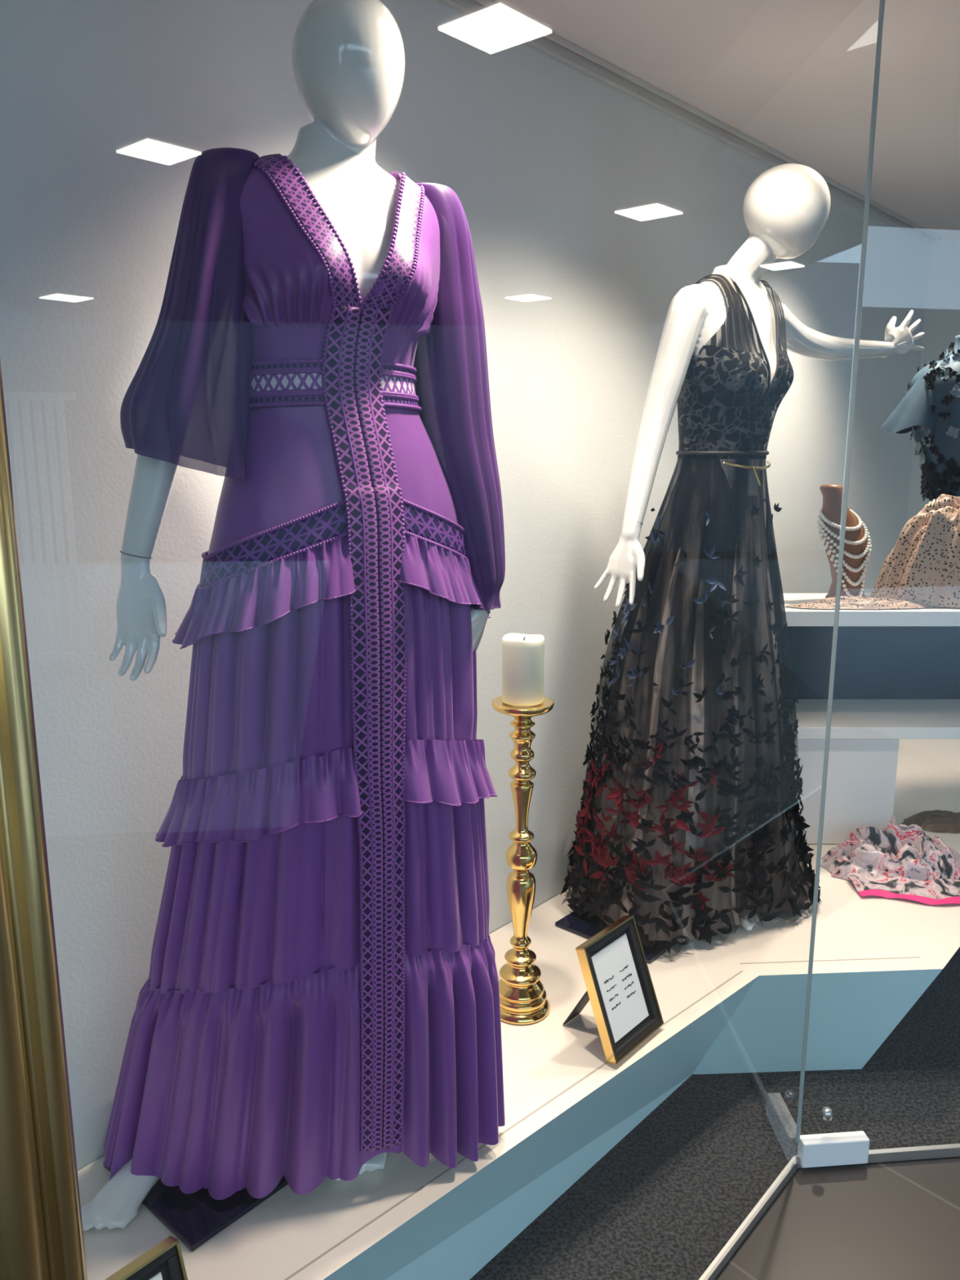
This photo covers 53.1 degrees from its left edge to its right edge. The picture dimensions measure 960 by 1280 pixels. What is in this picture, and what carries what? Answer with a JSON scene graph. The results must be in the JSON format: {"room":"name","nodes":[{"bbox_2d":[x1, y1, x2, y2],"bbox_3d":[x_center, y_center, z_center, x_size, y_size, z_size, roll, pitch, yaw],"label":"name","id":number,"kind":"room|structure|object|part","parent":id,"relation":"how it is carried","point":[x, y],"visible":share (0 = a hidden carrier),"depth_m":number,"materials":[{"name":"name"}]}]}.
{"room":"shop","nodes":[
{"label":"shop","id":0,"kind":"room"},
{"bbox_2d":[0,0,930,1170],"bbox_3d":[0.115,-0.165,2.386,0.060,2.380,5.520,10,15,40],"label":"wall","id":1,"kind":"structure","parent":0,"point":[588,206],"depth_m":1.86,"materials":[{"name":"paint"}]},
{"bbox_2d":[437,0,941,244],"bbox_3d":[0.155,-1.313,2.119,0.043,0.022,5.500,10,15,40],"label":"trim","id":2,"kind":"structure","parent":1,"relation":"attached to","point":[493,17],"depth_m":2.38,"materials":[{"name":"paint"}]},
{"bbox_2d":[469,946,959,1279],"bbox_3d":[1.488,0.915,3.030,8.086,0.008,1.911,-9,15,-39],"label":"floor","id":3,"kind":"structure","parent":0,"point":[667,1198],"depth_m":2.09,"materials":[{"name":"grey carpet"}]},
{"bbox_2d":[77,738,959,1279],"bbox_3d":[0.823,0.836,2.662,0.905,0.292,6.002,10,15,40],"label":"display platform","id":4,"kind":"object","parent":3,"relation":"on","point":[735,1003],"visible":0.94,"depth_m":2.03,"materials":[{"name":"laminate"}]},
{"bbox_2d":[105,1235,187,1279],"bbox_3d":[-0.454,0.882,1.241,0.137,0.175,0.138,10,15,40],"label":"picture frame","id":5,"kind":"object","parent":4,"relation":"on","point":[164,1260],"visible":1,"depth_m":1.25,"materials":[{"name":"gold metal"}]},
{"bbox_3d":[-0.429,0.884,1.219,0.060,0.160,0.130,10,15,40],"label":"black moulding","id":6,"kind":"part","parent":5,"relation":"part of","materials":[{"name":"wood"}]},
{"bbox_2d":[80,0,490,1251],"bbox_3d":[-0.308,0.008,1.498,0.662,1.791,0.437,0,11,0],"label":"mannequin","id":7,"kind":"object","parent":4,"relation":"on","point":[348,55],"visible":0.16,"depth_m":1.29},
{"bbox_3d":[-0.423,0.881,1.674,0.270,0.010,0.350,10,15,40],"label":"plate","id":8,"kind":"part","parent":7,"relation":"part of","materials":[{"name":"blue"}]},
{"bbox_2d":[103,147,505,1199],"bbox_3d":[-0.298,0.102,1.500,0.683,1.562,0.370,0,11,0],"label":"dress","id":9,"kind":"object","parent":7,"relation":"attached to","point":[323,824],"visible":0.99,"depth_m":1.40,"materials":[{"name":"fabric"}]},
{"bbox_3d":[-0.221,-0.387,1.391,0.249,0.016,0.214,0,11,0],"label":"waist lace trim","id":10,"kind":"part","parent":9,"relation":"part of","materials":[{"name":"purple fabric"}]},
{"bbox_3d":[-0.220,-0.345,1.402,0.260,0.019,0.221,0,11,0],"label":"waist lace trim","id":11,"kind":"part","parent":9,"relation":"part of","materials":[{"name":"purple fabric"}]},
{"bbox_2d":[491,695,554,1024],"bbox_3d":[0.087,0.463,2.026,0.131,0.690,0.131,0,11,0],"label":"candlestick","id":12,"kind":"object","parent":4,"relation":"on","point":[523,1000],"visible":0.93,"depth_m":2.02,"materials":[{"name":"gold metal"}]},
{"bbox_2d":[502,632,544,706],"bbox_3d":[0.087,0.058,1.944,0.085,0.134,0.085,0,11,0],"label":"pillar candle","id":13,"kind":"object","parent":12,"relation":"on","point":[522,655],"visible":1,"depth_m":1.91,"materials":[{"name":"wax"}]},
{"bbox_2d":[562,915,663,1064],"bbox_3d":[0.264,0.705,1.983,0.167,0.229,0.180,10,15,40],"label":"picture frame","id":14,"kind":"object","parent":4,"relation":"on","point":[620,992],"visible":1,"depth_m":1.96,"materials":[{"name":"gold metal"}]},
{"bbox_3d":[0.288,0.707,1.962,0.090,0.213,0.172,10,15,40],"label":"black moulding","id":15,"kind":"part","parent":14,"relation":"part of","materials":[{"name":"wood"}]},
{"bbox_2d":[555,163,924,963],"bbox_3d":[0.740,-0.215,2.558,0.442,1.809,1.211,10,15,40],"label":"mannequin","id":16,"kind":"object","parent":4,"relation":"on","point":[786,208],"visible":0.44,"depth_m":2.15},
{"bbox_3d":[0.500,0.696,2.589,0.280,0.010,0.620,10,15,40],"label":"plate","id":17,"kind":"part","parent":16,"relation":"part of","materials":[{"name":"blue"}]},
{"bbox_2d":[560,272,821,955],"bbox_3d":[0.555,-0.077,2.433,0.723,1.571,0.554,-9,15,-39],"label":"gown","id":18,"kind":"object","parent":16,"relation":"on","point":[689,802],"visible":0.95,"depth_m":2.28,"materials":[{"name":"black fabric"}]},
{"bbox_2d":[782,593,959,844],"bbox_3d":[1.485,0.239,3.032,1.230,0.728,0.350,0,11,0],"label":"display shelf","id":19,"kind":"object","parent":4,"relation":"on","point":[897,673],"visible":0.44,"depth_m":3.00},
{"bbox_2d":[817,484,871,598],"bbox_3d":[1.114,-0.298,2.948,0.172,0.355,0.105,1,11,5],"label":"bust","id":20,"kind":"object","parent":19,"relation":"on","point":[856,547],"visible":0.9,"depth_m":2.92,"materials":[{"name":"beige leather"}]},
{"bbox_2d":[784,493,959,608],"bbox_3d":[1.359,-0.276,2.881,0.909,0.334,0.219,0,11,0],"label":"beaded shawl","id":21,"kind":"object","parent":19,"relation":"on","point":[922,570],"visible":0.97,"depth_m":2.84,"materials":[{"name":"fabric"}]},
{"bbox_2d":[880,335,959,502],"bbox_3d":[1.460,-0.536,3.008,0.439,0.798,0.241,0,11,0],"label":"blouse","id":22,"kind":"object","parent":19,"relation":"on","point":[930,410],"visible":0.98,"depth_m":2.93,"materials":[{"name":"fabric"}]},
{"bbox_2d":[820,814,959,905],"bbox_3d":[1.202,0.603,2.719,0.421,0.140,0.387,0,11,0],"label":"scarf","id":23,"kind":"object","parent":4,"relation":"on","point":[895,860],"visible":1,"depth_m":2.70,"materials":[{"name":"fabric"}]},
{"bbox_2d":[900,809,959,833],"bbox_3d":[1.496,0.575,3.102,0.279,0.043,0.143,0,11,0],"label":"clutch","id":24,"kind":"object","parent":4,"relation":"on","point":[935,820],"visible":0.98,"depth_m":3.07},
{"bbox_2d":[698,1155,798,1279],"bbox_3d":[0.177,1.217,1.486,0.012,0.022,1.496,10,15,40],"label":"channel","id":25,"kind":"object","parent":3,"relation":"on","point":[748,1224],"visible":1,"depth_m":1.87,"materials":[{"name":"metal"}]},
{"bbox_2d":[797,1130,869,1168],"bbox_3d":[0.750,1.081,2.041,0.145,0.058,0.030,-1,11,-5],"label":"fitting","id":26,"kind":"object","parent":3,"relation":"on","point":[850,1148],"visible":0.96,"depth_m":2.03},
{"bbox_2d":[795,1143,959,1168],"bbox_3d":[1.292,1.094,2.097,1.250,0.022,0.012,-1,11,-5],"label":"channel","id":27,"kind":"object","parent":3,"relation":"on","point":[928,1152],"visible":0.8,"depth_m":2.06,"materials":[{"name":"metal"}]},
{"bbox_3d":[1.292,-0.072,1.862,1.244,2.355,0.120,0,11,0],"label":"glass","id":28,"kind":"object","parent":27,"relation":"on","visible":0},
{"bbox_2d":[821,1106,832,1120],"bbox_3d":[0.730,0.995,2.022,0.022,0.020,0.022,0,11,0],"label":"glass clip","id":29,"kind":"object","parent":28,"relation":"attached to","point":[826,1113],"visible":1,"depth_m":2.02,"materials":[{"name":"metal"}]},
{"bbox_2d":[795,0,884,1143],"bbox_3d":[0.670,-0.077,1.800,0.008,2.320,0.002,10,15,40],"label":"joint","id":30,"kind":"object","parent":28,"relation":"attached to","point":[882,5],"visible":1,"depth_m":1.78,"materials":[{"name":"clear glass"}]},
{"bbox_2d":[475,0,959,239],"bbox_3d":[1.483,-1.442,2.549,8.083,0.060,1.984,-10,15,-40],"label":"ceiling","id":31,"kind":"structure","parent":0,"point":[796,77],"depth_m":2.29,"materials":[{"name":"paint"}]},
{"bbox_2d":[714,1156,959,1279],"bbox_3d":[3.000,1.668,-0.684,22.000,0.001,22.000,0,11,0],"label":"floor","id":32,"kind":"structure","parent":0,"point":[897,1220],"depth_m":1.88,"materials":[{"name":"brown tile"}]},
{"bbox_2d":[0,361,87,1279],"bbox_3d":[-0.353,0.184,0.654,0.116,2.380,0.064,-8,14,-34],"label":"frame","id":33,"kind":"object","parent":32,"relation":"on","point":[42,1237],"visible":1,"depth_m":0.67,"materials":[{"name":"gold metal"}]},
{"bbox_2d":[906,239,959,521],"bbox_3d":[3.576,-0.600,4.543,3.252,2.380,0.060,-1,11,-4],"label":"window","id":34,"kind":"structure","parent":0,"point":[942,310],"depth_m":4.23,"materials":[{"name":"glass"}]}
]}

